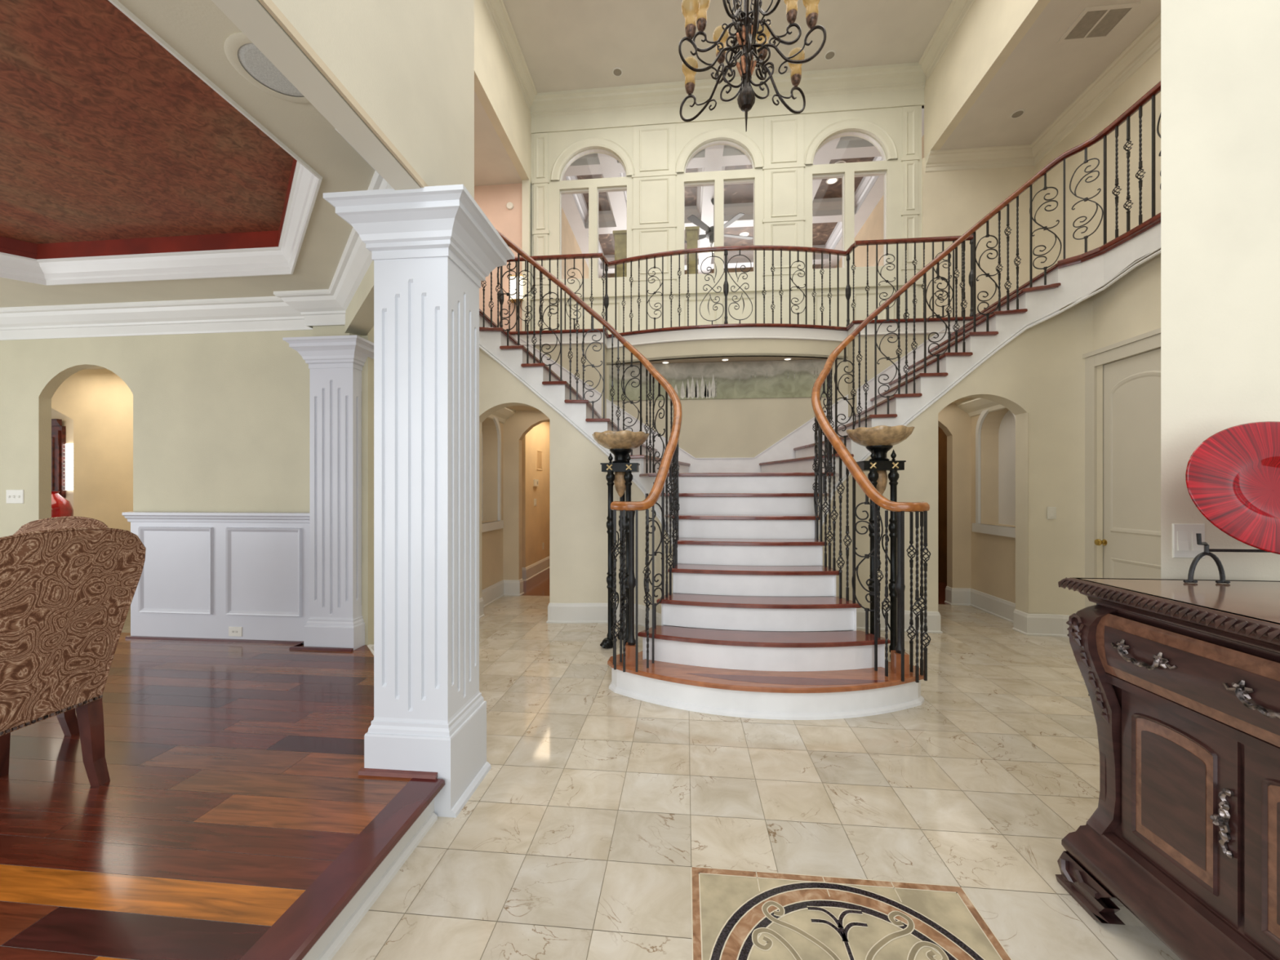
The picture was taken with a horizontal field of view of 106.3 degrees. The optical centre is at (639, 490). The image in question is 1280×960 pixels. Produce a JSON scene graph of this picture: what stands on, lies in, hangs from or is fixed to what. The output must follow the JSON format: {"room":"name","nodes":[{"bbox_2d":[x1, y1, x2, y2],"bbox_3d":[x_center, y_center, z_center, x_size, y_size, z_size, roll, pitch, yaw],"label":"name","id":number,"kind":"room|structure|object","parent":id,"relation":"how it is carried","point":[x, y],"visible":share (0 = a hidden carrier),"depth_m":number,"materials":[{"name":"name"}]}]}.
{"room":"entrance foyer","nodes":[
{"label":"entrance foyer","id":0,"kind":"room"},
{"bbox_2d":[51,408,73,508],"bbox_3d":[-7.838,-0.140,7.347,5.000,3.000,0.100,0,0,5],"label":"wall","id":1,"kind":"structure","parent":0,"point":[67,421],"depth_m":7.39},
{"bbox_2d":[51,418,66,497],"bbox_3d":[-9.292,-0.490,7.379,0.900,1.200,0.108,0,0,5],"label":"upper cabinet","id":2,"kind":"object","parent":1,"relation":"attached to","point":[58,431],"visible":0.34,"depth_m":7.33,"materials":[{"name":"brown wood"}]},
{"bbox_2d":[62,443,73,490],"bbox_3d":[-8.533,-0.360,7.337,0.580,0.720,0.048,0,0,5],"label":"window","id":3,"kind":"structure","parent":1,"relation":"in","point":[68,448],"depth_m":7.36,"materials":[{"name":"white"}]},
{"bbox_2d":[51,368,133,531],"bbox_3d":[-5.819,-0.140,5.346,4.600,3.000,0.140,0,0,5],"label":"wall","id":4,"kind":"structure","parent":0,"point":[99,402],"depth_m":5.29,"materials":[{"name":"paint"}]},
{"bbox_2d":[121,606,130,632],"bbox_3d":[-7.166,1.325,5.967,6.600,0.170,3.480,0,0,5],"label":"floor","id":5,"kind":"structure","parent":0,"point":[126,627],"depth_m":4.46,"materials":[{"name":"tile"}]},
{"bbox_3d":[-9.018,0.938,7.092,1.500,0.595,0.510,0,0,5],"label":"countertop","id":6,"kind":"structure","parent":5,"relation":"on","visible":0},
{"bbox_2d":[51,491,73,517],"bbox_3d":[-8.640,0.325,7.051,0.420,0.630,0.420,0,0,5],"label":"floor vase","id":7,"kind":"object","parent":6,"relation":"on","point":[60,506],"visible":0.35,"depth_m":7.02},
{"bbox_2d":[0,0,293,244],"bbox_3d":[-3.439,-1.725,1.332,4.100,0.020,4.400,0,0,5],"label":"ceiling","id":8,"kind":"structure","parent":0,"point":[105,134],"depth_m":2.37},
{"bbox_2d":[0,326,373,644],"bbox_3d":[-4.368,-0.290,3.972,4.550,3.300,0.080,0,0,5],"label":"wall","id":9,"kind":"structure","parent":0,"point":[221,420],"depth_m":3.86,"materials":[{"name":"paint"}]},
{"bbox_2d":[5,489,23,503],"bbox_3d":[-5.224,0.050,4.006,0.165,0.115,0.016,0,0,5],"label":"light switch","id":10,"kind":"object","parent":9,"relation":"attached to","point":[12,496],"visible":1,"depth_m":4.01,"materials":[{"name":"white plastic"}]},
{"bbox_2d":[137,526,213,614],"bbox_3d":[-3.718,0.637,3.839,0.650,0.695,0.018,0,0,5],"label":"trim","id":11,"kind":"structure","parent":9,"relation":"attached to","point":[140,530],"depth_m":3.83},
{"bbox_2d":[0,128,393,340],"bbox_3d":[-3.623,-1.365,3.516,6.082,0.210,1.260,0,0,21],"label":"trim","id":12,"kind":"structure","parent":9,"relation":"attached to","point":[289,310],"depth_m":3.77,"materials":[{"name":"paint"}]},
{"bbox_2d":[121,511,309,523],"bbox_3d":[-3.321,0.212,3.787,1.650,0.085,0.050,0,0,5],"label":"trim","id":13,"kind":"structure","parent":9,"relation":"attached to","point":[136,517],"depth_m":3.78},
{"bbox_2d":[130,521,309,644],"bbox_3d":[-3.305,0.703,3.820,1.645,0.985,0.022,0,0,5],"label":"wainscoting","id":14,"kind":"structure","parent":9,"relation":"attached to","point":[264,565],"depth_m":3.81,"materials":[{"name":"wood"}]},
{"bbox_2d":[228,626,242,636],"bbox_3d":[-3.199,1.115,3.795,0.115,0.075,0.007,0,0,5],"label":"wall outlet","id":15,"kind":"object","parent":9,"relation":"attached to","point":[233,631],"visible":1,"depth_m":3.79,"materials":[{"name":"white plastic"}]},
{"bbox_2d":[124,635,352,651],"bbox_3d":[-3.146,1.185,3.725,2.030,0.020,0.136,0,0,5],"label":"trim","id":16,"kind":"structure","parent":9,"relation":"attached to","point":[250,641],"depth_m":3.77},
{"bbox_2d":[226,527,302,617],"bbox_3d":[-2.956,0.637,3.766,0.640,0.695,0.018,0,0,5],"label":"trim","id":17,"kind":"structure","parent":9,"relation":"attached to","point":[228,530],"depth_m":3.77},
{"bbox_2d":[0,0,374,307],"bbox_3d":[-3.957,-1.470,1.432,5.850,0.001,4.900,0,0,5],"label":"ceiling","id":18,"kind":"structure","parent":0,"point":[198,30],"depth_m":2.20,"materials":[{"name":"paint"}]},
{"bbox_2d":[223,31,311,103],"bbox_3d":[-1.267,-1.466,1.678,0.284,0.008,0.284,0,0,5],"label":"ceiling speaker","id":19,"kind":"object","parent":18,"relation":"attached to","point":[244,56],"visible":0.55,"depth_m":1.67,"materials":[{"name":"plastic"}]},
{"bbox_2d":[237,43,303,96],"bbox_3d":[-1.267,-1.466,1.678,0.220,0.003,0.220,0,0,5],"label":"grille","id":20,"kind":"object","parent":19,"relation":"attached to","point":[251,61],"depth_m":1.68,"materials":[{"name":"metal"}]},
{"bbox_2d":[0,632,434,959],"bbox_3d":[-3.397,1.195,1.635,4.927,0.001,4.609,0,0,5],"label":"floor","id":21,"kind":"structure","parent":0,"point":[81,931],"depth_m":1.83,"materials":[{"name":"brown wood"}]},
{"bbox_2d":[12,515,108,735],"bbox_3d":[-3.026,0.665,2.190,0.608,1.060,0.685,0,0,5],"label":"dining chair","id":22,"kind":"object","parent":21,"relation":"on","point":[68,720],"visible":0.1,"depth_m":2.48,"materials":[{"name":"brown fabric"}]},
{"bbox_2d":[0,527,146,786],"bbox_3d":[-2.410,0.665,1.750,0.704,1.060,0.634,0,0,5],"label":"dining chair","id":23,"kind":"object","parent":21,"relation":"on","point":[67,594],"visible":1,"depth_m":1.80,"materials":[{"name":"brown fabric"}]},
{"bbox_2d":[282,335,373,650],"bbox_3d":[-2.324,0.031,3.808,0.584,2.327,0.574,0,0,5],"label":"column","id":24,"kind":"structure","parent":21,"relation":"on","point":[335,363],"depth_m":3.64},
{"bbox_2d":[240,777,444,959],"bbox_3d":[-1.012,1.212,0.548,0.140,0.036,2.900,0,0,5],"label":"trim","id":25,"kind":"structure","parent":21,"relation":"attached to","point":[298,930],"depth_m":1.47,"materials":[{"name":"wood"}]},
{"bbox_2d":[358,767,437,779],"bbox_3d":[-1.014,1.185,2.010,0.340,0.020,0.020,0,0,5],"label":"trim","id":26,"kind":"structure","parent":21,"relation":"on","point":[362,771],"depth_m":2.01,"materials":[{"name":"brown wood"}]},
{"bbox_2d":[312,324,361,337],"bbox_3d":[-2.334,-1.305,3.703,0.350,0.330,0.070,0,0,5],"label":"wall","id":27,"kind":"structure","parent":0,"point":[335,330],"depth_m":3.67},
{"bbox_2d":[344,260,373,335],"bbox_3d":[-1.632,-1.570,3.008,0.140,0.740,2.022,0,0,-39],"label":"wall","id":28,"kind":"structure","parent":0,"point":[359,314],"depth_m":3.26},
{"bbox_2d":[271,0,474,199],"bbox_3d":[-1.025,-3.643,0.731,0.120,4.835,3.260,0,0,5],"label":"wall","id":29,"kind":"structure","parent":0,"point":[409,64],"depth_m":1.81,"materials":[{"name":"paint"}]},
{"bbox_2d":[211,0,428,190],"bbox_3d":[-1.048,-1.211,0.582,0.107,0.030,2.960,0,0,5],"label":"trim","id":30,"kind":"structure","parent":29,"relation":"attached to","point":[251,17],"depth_m":1.41,"materials":[{"name":"paint"}]},
{"bbox_2d":[481,431,483,520],"bbox_3d":[-2.037,-0.265,5.769,0.040,1.450,0.900,0,0,5],"label":"wall","id":31,"kind":"structure","parent":0,"point":[482,431],"depth_m":6.05,"materials":[{"name":"paint"}]},
{"bbox_2d":[474,91,521,186],"bbox_3d":[-2.792,-4.840,4.535,1.380,0.100,6.100,0,0,5],"label":"ceiling","id":32,"kind":"structure","parent":0,"point":[493,166],"depth_m":6.89,"materials":[{"name":"paint"}]},
{"bbox_2d":[474,0,549,590],"bbox_3d":[-1.942,-2.350,5.609,0.200,7.420,8.400,0,0,5],"label":"wall","id":33,"kind":"structure","parent":0,"point":[496,86],"depth_m":6.61,"materials":[{"name":"paint"}]},
{"bbox_2d":[0,158,297,259],"bbox_3d":[-3.439,-1.663,1.332,3.560,0.115,3.860,0,0,5],"label":"trim","id":34,"kind":"structure","parent":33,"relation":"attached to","point":[263,238],"depth_m":3.25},
{"bbox_2d":[0,0,322,285],"bbox_3d":[-3.439,-1.534,1.332,3.708,0.152,4.008,0,0,5],"label":"trim","id":35,"kind":"structure","parent":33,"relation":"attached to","point":[282,260],"depth_m":3.25,"materials":[{"name":"paint"}]},
{"bbox_2d":[481,416,503,532],"bbox_3d":[-1.809,-0.247,5.737,0.040,1.454,0.840,0,0,5],"label":"trim","id":36,"kind":"structure","parent":33,"relation":"attached to","point":[491,526],"depth_m":6.06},
{"bbox_2d":[487,406,515,423],"bbox_3d":[-1.744,-0.956,5.736,0.170,0.168,1.010,0,0,5],"label":"ceiling","id":37,"kind":"structure","parent":33,"relation":"attached to","point":[502,415],"depth_m":6.01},
{"bbox_2d":[481,578,524,608],"bbox_3d":[-1.703,1.260,5.793,0.240,0.200,1.130,0,0,5],"label":"baseboard","id":38,"kind":"structure","parent":33,"relation":"attached to","point":[491,593],"depth_m":6.17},
{"bbox_2d":[484,0,537,111],"bbox_3d":[-1.915,-5.955,4.402,0.153,0.210,6.000,0,0,5],"label":"trim","id":39,"kind":"structure","parent":33,"relation":"attached to","point":[497,11],"depth_m":6.46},
{"bbox_2d":[521,555,549,581],"bbox_3d":[-1.671,1.260,8.507,0.180,0.200,2.580,0,0,5],"label":"baseboard","id":40,"kind":"structure","parent":33,"relation":"attached to","point":[528,572],"depth_m":7.66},
{"bbox_2d":[561,173,610,278],"bbox_3d":[-1.320,-5.787,10.392,0.500,0.305,5.560,0,0,5],"label":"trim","id":41,"kind":"structure","parent":33,"relation":"attached to","point":[573,213],"depth_m":9.99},
{"bbox_2d":[508,316,972,337],"bbox_3d":[1.096,-2.062,6.176,5.840,0.035,0.395,0,0,5],"label":"trim","id":42,"kind":"structure","parent":33,"relation":"attached to","point":[959,318],"depth_m":6.02,"materials":[{"name":"brown wood"}]},
{"bbox_2d":[498,233,973,332],"bbox_3d":[1.097,-2.586,6.184,5.928,1.012,0.344,0,0,5],"label":"balcony railing","id":43,"kind":"object","parent":42,"relation":"on","point":[846,253],"visible":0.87,"depth_m":6.06,"materials":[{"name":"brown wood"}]},
{"bbox_2d":[508,405,537,410],"bbox_3d":[-1.378,-1.055,5.726,1.160,0.030,1.060,0,0,5],"label":"ceiling","id":44,"kind":"structure","parent":0,"point":[514,407],"depth_m":6.08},
{"bbox_2d":[502,409,549,580],"bbox_3d":[-1.252,0.160,6.257,1.050,2.400,0.120,0,0,5],"label":"wall","id":45,"kind":"structure","parent":0,"point":[515,428],"depth_m":6.24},
{"bbox_2d":[532,343,606,422],"bbox_3d":[-1.250,-1.440,6.407,1.585,1.000,0.280,0,0,5],"label":"wall","id":46,"kind":"structure","parent":0,"point":[594,357],"depth_m":6.22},
{"bbox_2d":[561,207,588,279],"bbox_3d":[-1.519,-3.840,10.411,0.100,4.400,5.560,0,0,5],"label":"wall","id":47,"kind":"structure","parent":0,"point":[570,245],"depth_m":10.23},
{"bbox_2d":[479,347,677,626],"bbox_3d":[-0.746,-0.265,4.617,2.768,3.250,1.286,0,0,34],"label":"wall","id":48,"kind":"structure","parent":0,"point":[578,486],"depth_m":4.96,"materials":[{"name":"paint"}]},
{"bbox_2d":[546,602,661,627],"bbox_3d":[-0.210,1.260,4.710,1.697,0.200,0.536,0,0,37],"label":"baseboard","id":49,"kind":"structure","parent":48,"relation":"attached to","point":[588,612],"depth_m":4.94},
{"bbox_2d":[603,264,813,277],"bbox_3d":[1.885,-3.840,12.930,7.300,4.400,0.100,0,0,5],"label":"wall","id":50,"kind":"structure","parent":0,"point":[738,269],"depth_m":12.82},
{"bbox_2d":[502,0,951,93],"bbox_3d":[0.792,-6.100,3.039,6.000,0.080,8.600,0,0,5],"label":"ceiling","id":51,"kind":"structure","parent":0,"point":[566,45],"depth_m":6.40,"materials":[{"name":"paint"}]},
{"bbox_2d":[678,0,826,131],"bbox_3d":[0.896,-4.565,3.975,1.146,2.990,1.063,0,0,5],"label":"chandelier","id":52,"kind":"object","parent":51,"relation":"hanging from","point":[745,36],"visible":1,"depth_m":4.06,"materials":[{"name":"brown metal"}]},
{"bbox_2d":[824,49,835,60],"bbox_3d":[2.643,-6.055,6.677,0.153,0.010,0.153,0,0,5],"label":"recessed light","id":53,"kind":"object","parent":51,"relation":"in","point":[829,55],"visible":1,"depth_m":6.67,"materials":[{"name":"beige"}]},
{"bbox_2d":[606,359,848,565],"bbox_3d":[1.113,-0.240,6.353,3.200,3.200,0.100,0,0,5],"label":"wall","id":54,"kind":"structure","parent":0,"point":[730,428],"depth_m":6.29,"materials":[{"name":"paint"}]},
{"bbox_2d":[608,359,831,400],"bbox_3d":[1.023,-1.445,6.304,2.880,0.480,0.012,0,0,5],"label":"wall mural","id":55,"kind":"object","parent":54,"relation":"attached to","point":[792,378],"visible":0.9,"depth_m":6.29,"materials":[{"name":"paint"}]},
{"bbox_2d":[606,338,848,364],"bbox_3d":[1.097,-1.800,6.188,3.130,0.220,0.327,0,0,5],"label":"wall","id":56,"kind":"structure","parent":0,"point":[745,346],"depth_m":6.06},
{"bbox_2d":[511,320,970,349],"bbox_3d":[1.095,-1.972,6.166,5.840,0.145,0.332,0,0,5],"label":"trim","id":57,"kind":"structure","parent":56,"relation":"attached to","point":[727,333],"depth_m":6.04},
{"bbox_2d":[606,353,848,364],"bbox_3d":[1.096,-1.705,6.174,3.130,0.030,0.300,0,0,5],"label":"ceiling","id":58,"kind":"structure","parent":0,"point":[742,358],"depth_m":6.15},
{"bbox_2d":[565,105,924,269],"bbox_3d":[1.617,-5.990,10.112,7.100,0.100,5.560,0,0,5],"label":"ceiling","id":59,"kind":"structure","parent":0,"point":[742,193],"depth_m":9.77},
{"bbox_2d":[684,198,753,257],"bbox_3d":[1.448,-5.115,9.364,1.552,1.050,1.483,0,0,5],"label":"ceiling fan","id":60,"kind":"object","parent":59,"relation":"hanging from","point":[709,231],"visible":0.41,"depth_m":9.18,"materials":[{"name":"beige"}]},
{"bbox_2d":[474,105,1034,334],"bbox_3d":[1.220,-3.920,7.268,8.850,4.280,0.178,0,0,5],"label":"wall","id":61,"kind":"structure","parent":0,"point":[783,187],"depth_m":7.13,"materials":[{"name":"paint"}]},
{"bbox_2d":[509,275,523,302],"bbox_3d":[-1.904,-3.119,7.424,0.220,0.377,0.120,0,0,5],"label":"wall sconce","id":62,"kind":"object","parent":61,"relation":"attached to","point":[513,282],"visible":0.5,"depth_m":7.38,"materials":[{"name":"beige"}]},
{"bbox_2d":[550,137,635,279],"bbox_3d":[-0.724,-4.353,7.434,1.325,2.165,0.136,0,0,5],"label":"window","id":63,"kind":"structure","parent":61,"relation":"in","point":[610,144],"depth_m":7.41,"materials":[{"name":"beige wood"}]},
{"bbox_2d":[597,153,626,230],"bbox_3d":[-0.345,-5.787,10.299,0.500,0.305,5.560,0,0,5],"label":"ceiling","id":64,"kind":"structure","parent":61,"relation":"attached to","point":[609,166],"depth_m":9.22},
{"bbox_2d":[696,145,724,273],"bbox_3d":[1.437,-5.787,10.129,0.500,0.305,5.560,0,0,5],"label":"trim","id":65,"kind":"structure","parent":61,"relation":"attached to","point":[713,154],"depth_m":9.40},
{"bbox_2d":[675,128,764,274],"bbox_3d":[1.194,-4.353,7.251,1.324,2.165,0.136,0,0,5],"label":"window","id":66,"kind":"structure","parent":61,"relation":"in","point":[726,133],"depth_m":7.22,"materials":[{"name":"beige wood"}]},
{"bbox_2d":[564,136,881,176],"bbox_3d":[1.436,-5.790,8.221,6.300,0.300,0.460,0,0,5],"label":"trim","id":67,"kind":"structure","parent":61,"relation":"attached to","point":[847,147],"depth_m":8.14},
{"bbox_2d":[529,62,926,133],"bbox_3d":[1.197,-5.815,7.134,5.830,0.490,0.170,0,0,5],"label":"trim","id":68,"kind":"structure","parent":61,"relation":"attached to","point":[895,85],"depth_m":7.15,"materials":[{"name":"paint"}]},
{"bbox_2d":[812,137,840,200],"bbox_3d":[3.269,-5.787,9.955,0.500,0.305,5.560,0,0,5],"label":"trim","id":69,"kind":"structure","parent":61,"relation":"attached to","point":[824,155],"depth_m":8.09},
{"bbox_2d":[803,119,897,269],"bbox_3d":[3.079,-4.353,7.072,1.331,2.165,0.136,0,0,5],"label":"window","id":70,"kind":"structure","parent":61,"relation":"in","point":[880,133],"depth_m":7.05,"materials":[{"name":"beige wood"}]},
{"bbox_2d":[331,568,1181,959],"bbox_3d":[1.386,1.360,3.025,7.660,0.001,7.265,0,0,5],"label":"floor","id":71,"kind":"structure","parent":0,"point":[648,899],"depth_m":2.08,"materials":[{"name":"tile"}]},
{"bbox_2d":[316,812,437,959],"bbox_3d":[-0.987,1.347,0.546,0.022,0.026,2.900,0,0,5],"label":"trim","id":72,"kind":"structure","parent":71,"relation":"on","point":[347,929],"depth_m":1.60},
{"bbox_2d":[323,184,514,817],"bbox_3d":[-0.961,0.079,2.196,0.590,2.563,0.570,0,0,5],"label":"column","id":73,"kind":"structure","parent":71,"relation":"on","point":[432,248],"depth_m":2.04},
{"bbox_2d":[591,430,649,648],"bbox_3d":[-0.171,0.427,4.266,0.499,1.866,0.516,0,0,-13],"label":"torchiere","id":74,"kind":"object","parent":71,"relation":"on","point":[620,444],"visible":0.76,"depth_m":4.16,"materials":[{"name":"black metal"}]},
{"bbox_2d":[591,430,649,449],"bbox_3d":[-0.171,-0.433,4.266,0.516,0.146,0.499,0,0,5],"label":"glass bowl","id":75,"kind":"object","parent":74,"relation":"on","point":[624,439],"depth_m":4.10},
{"bbox_2d":[479,212,1160,719],"bbox_3d":[0.900,-0.365,4.117,6.220,3.450,4.376,0,0,5],"label":"staircase","id":76,"kind":"structure","parent":71,"relation":"on","point":[762,506],"depth_m":3.82,"materials":[{"name":"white wood"}]},
{"bbox_2d":[480,229,682,671],"bbox_3d":[-0.982,-0.956,3.689,2.631,4.250,2.674,0,0,3],"label":"stair railing","id":77,"kind":"object","parent":76,"relation":"on","point":[630,655],"visible":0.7,"depth_m":3.84,"materials":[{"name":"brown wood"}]},
{"bbox_2d":[811,80,1160,682],"bbox_3d":[2.667,-0.956,3.342,2.631,4.250,2.674,0,0,8],"label":"stair railing","id":78,"kind":"object","parent":76,"relation":"on","point":[901,663],"visible":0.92,"depth_m":3.89,"materials":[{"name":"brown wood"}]},
{"bbox_2d":[690,866,1012,959],"bbox_3d":[0.599,1.360,1.221,0.924,0.004,0.949,0,0,5],"label":"medallion","id":79,"kind":"object","parent":71,"relation":"on","point":[737,914],"visible":1,"depth_m":1.52,"materials":[{"name":"brown stone"}]},
{"bbox_2d":[846,425,914,657],"bbox_3d":[1.969,0.427,3.951,0.499,1.866,0.516,0,0,23],"label":"torchiere","id":80,"kind":"object","parent":71,"relation":"on","point":[878,440],"visible":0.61,"depth_m":3.85,"materials":[{"name":"black metal"}]},
{"bbox_2d":[846,425,914,446],"bbox_3d":[1.969,-0.433,3.951,0.516,0.146,0.499,0,0,5],"label":"glass bowl","id":81,"kind":"object","parent":80,"relation":"on","point":[880,435],"depth_m":3.79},
{"bbox_2d":[1055,577,1279,959],"bbox_3d":[1.711,0.829,0.838,0.712,1.062,1.624,0,0,5],"label":"sideboard","id":82,"kind":"object","parent":71,"relation":"on","point":[1182,679],"visible":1,"depth_m":1.31,"materials":[{"name":"brown wood"}]},
{"bbox_2d":[1182,533,1270,583],"bbox_3d":[2.031,0.216,1.518,0.550,0.161,0.047,0,0,5],"label":"plate stand","id":83,"kind":"object","parent":82,"relation":"on","point":[1207,551],"visible":0.99,"depth_m":1.54,"materials":[{"name":"black metal"}]},
{"bbox_2d":[1185,421,1279,554],"bbox_3d":[1.986,-0.010,1.471,0.569,0.417,0.115,0,0,5],"label":"decorative plate","id":84,"kind":"object","parent":83,"relation":"on","point":[1233,477],"visible":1,"depth_m":1.50,"materials":[{"name":"red glass"}]},
{"bbox_2d":[835,134,924,267],"bbox_3d":[4.752,-3.840,9.813,0.100,4.400,5.560,0,0,5],"label":"wall","id":85,"kind":"structure","parent":0,"point":[873,228],"depth_m":9.70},
{"bbox_2d":[599,244,835,273],"bbox_3d":[1.804,-5.790,12.083,6.300,0.300,0.460,0,0,5],"label":"trim","id":86,"kind":"structure","parent":85,"relation":"attached to","point":[740,260],"depth_m":11.89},
{"bbox_2d":[580,197,866,235],"bbox_3d":[1.624,-5.790,10.192,6.300,0.300,0.460,0,0,5],"label":"trim","id":87,"kind":"structure","parent":85,"relation":"attached to","point":[824,210],"depth_m":10.00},
{"bbox_2d":[814,108,924,268],"bbox_3d":[4.553,-5.787,9.832,0.500,0.305,5.560,0,0,5],"label":"trim","id":88,"kind":"structure","parent":85,"relation":"attached to","point":[875,194],"depth_m":9.56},
{"bbox_2d":[848,333,935,417],"bbox_3d":[3.443,-1.440,5.960,1.585,1.000,0.280,0,0,5],"label":"wall","id":89,"kind":"structure","parent":0,"point":[888,348],"depth_m":5.88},
{"bbox_2d":[937,426,946,583],"bbox_3d":[4.586,0.010,7.484,0.100,2.700,3.430,0,0,5],"label":"door","id":90,"kind":"structure","parent":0,"point":[942,437],"depth_m":7.15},
{"bbox_2d":[937,403,971,588],"bbox_3d":[3.417,0.160,5.812,1.050,2.400,0.120,0,0,5],"label":"wall","id":91,"kind":"structure","parent":0,"point":[955,423],"depth_m":5.72,"materials":[{"name":"paint"}]},
{"bbox_2d":[815,292,1102,631],"bbox_3d":[2.610,-0.265,4.298,2.768,3.250,1.286,0,0,-23],"label":"wall","id":92,"kind":"structure","parent":0,"point":[1038,375],"depth_m":4.53,"materials":[{"name":"paint"}]},
{"bbox_2d":[856,608,942,633],"bbox_3d":[2.101,1.260,4.490,1.697,0.200,0.536,0,0,-26],"label":"baseboard","id":93,"kind":"structure","parent":92,"relation":"attached to","point":[933,618],"depth_m":4.63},
{"bbox_2d":[1012,608,1069,637],"bbox_3d":[3.812,1.260,4.489,0.520,0.200,0.187,0,0,36],"label":"baseboard","id":94,"kind":"structure","parent":92,"relation":"attached to","point":[1029,624],"depth_m":4.50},
{"bbox_2d":[1047,506,1056,519],"bbox_3d":[3.864,0.210,4.500,0.075,0.115,0.012,0,0,5],"label":"light switch","id":95,"kind":"object","parent":92,"relation":"attached to","point":[1051,511],"visible":1,"depth_m":4.50,"materials":[{"name":"white plastic"}]},
{"bbox_2d":[924,0,1050,158],"bbox_3d":[3.915,-5.425,4.293,0.120,1.270,5.310,0,0,5],"label":"wall","id":96,"kind":"structure","parent":0,"point":[990,30],"depth_m":5.81,"materials":[{"name":"paint"}]},
{"bbox_2d":[918,0,974,79],"bbox_3d":[3.775,-5.955,4.261,0.153,0.210,5.200,0,0,5],"label":"trim","id":97,"kind":"structure","parent":96,"relation":"attached to","point":[957,10],"depth_m":6.27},
{"bbox_2d":[971,408,1015,603],"bbox_3d":[3.985,0.160,5.185,0.200,2.400,1.020,0,0,5],"label":"wall","id":98,"kind":"structure","parent":0,"point":[993,556],"depth_m":5.50,"materials":[{"name":"paint"}]},
{"bbox_2d":[944,586,1015,622],"bbox_3d":[3.772,1.260,5.271,0.240,0.200,1.130,0,0,5],"label":"baseboard","id":99,"kind":"structure","parent":98,"relation":"attached to","point":[1003,609],"depth_m":5.48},
{"bbox_2d":[955,397,1005,417],"bbox_3d":[3.801,-0.956,5.208,0.170,0.168,1.010,0,0,5],"label":"ceiling","id":100,"kind":"structure","parent":98,"relation":"attached to","point":[974,406],"depth_m":5.42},
{"bbox_2d":[972,408,1015,537],"bbox_3d":[3.865,-0.247,5.197,0.040,1.454,0.840,0,0,5],"label":"trim","id":101,"kind":"structure","parent":98,"relation":"attached to","point":[1008,531],"depth_m":5.51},
{"bbox_2d":[998,409,1015,525],"bbox_3d":[4.095,-0.265,5.185,0.040,1.450,0.900,0,0,5],"label":"wall","id":102,"kind":"structure","parent":0,"point":[1006,433],"depth_m":5.35,"materials":[{"name":"paint"}]},
{"bbox_2d":[939,0,1160,150],"bbox_3d":[4.662,-4.840,4.126,1.400,0.100,5.500,0,0,5],"label":"ceiling","id":103,"kind":"structure","parent":0,"point":[1042,77],"depth_m":5.55,"materials":[{"name":"paint"}]},
{"bbox_2d":[1009,109,1025,118],"bbox_3d":[4.798,-4.785,6.100,0.153,0.010,0.153,0,0,5],"label":"recessed light","id":104,"kind":"object","parent":103,"relation":"in","point":[1019,113],"visible":1,"depth_m":6.10,"materials":[{"name":"beige"}]},
{"bbox_2d":[1057,2,1140,43],"bbox_3d":[4.683,-4.784,4.918,0.490,0.012,0.380,0,0,5],"label":"ceiling vent","id":105,"kind":"object","parent":103,"relation":"in","point":[1095,23],"visible":1,"depth_m":4.91,"materials":[{"name":"metal"}]},
{"bbox_2d":[1034,48,1160,277],"bbox_3d":[5.359,-1.740,4.060,0.100,6.200,5.500,0,0,5],"label":"wall","id":106,"kind":"structure","parent":0,"point":[1148,74],"depth_m":5.69,"materials":[{"name":"paint"}]},
{"bbox_2d":[924,13,1160,172],"bbox_3d":[4.586,-4.685,4.219,1.470,0.210,5.270,0,0,5],"label":"trim","id":107,"kind":"structure","parent":106,"relation":"attached to","point":[1148,43],"depth_m":6.17,"materials":[{"name":"paint"}]},
{"bbox_2d":[1093,248,1160,365],"bbox_3d":[4.026,-0.265,3.032,0.120,3.250,2.800,0,0,5],"label":"wall","id":108,"kind":"structure","parent":0,"point":[1129,308],"depth_m":3.98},
{"bbox_2d":[1082,328,1160,607],"bbox_3d":[4.043,0.055,3.914,0.112,2.610,1.000,0,0,5],"label":"door","id":109,"kind":"structure","parent":108,"relation":"in","point":[1131,542],"depth_m":4.01,"materials":[{"name":"paint"}]},
{"bbox_2d":[1160,0,1279,581],"bbox_3d":[2.875,-2.350,1.655,2.090,7.420,0.140,0,0,5],"label":"wall","id":110,"kind":"structure","parent":0,"point":[1220,59],"depth_m":1.67,"materials":[{"name":"paint"}]},
{"bbox_2d":[1172,523,1204,558],"bbox_3d":[1.912,0.175,1.670,0.100,0.120,0.012,0,0,5],"label":"light switch","id":111,"kind":"object","parent":110,"relation":"attached to","point":[1184,545],"visible":0.97,"depth_m":1.67,"materials":[{"name":"white plastic"}]},
{"bbox_3d":[1.617,-1.930,10.112,6.300,0.300,5.560,0,0,5],"label":"floor","id":112,"kind":"structure","parent":0,"visible":0},
{"bbox_2d":[613,230,626,277],"bbox_3d":[-0.303,-3.275,8.417,0.300,2.390,0.360,0,0,5],"label":"post","id":113,"kind":"object","parent":112,"relation":"on","point":[620,236],"visible":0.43,"depth_m":8.27,"materials":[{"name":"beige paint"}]},
{"bbox_2d":[684,226,699,274],"bbox_3d":[0.902,-3.275,8.302,0.240,2.390,0.360,0,0,5],"label":"post","id":114,"kind":"object","parent":112,"relation":"on","point":[691,233],"visible":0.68,"depth_m":8.15,"materials":[{"name":"beige paint"}]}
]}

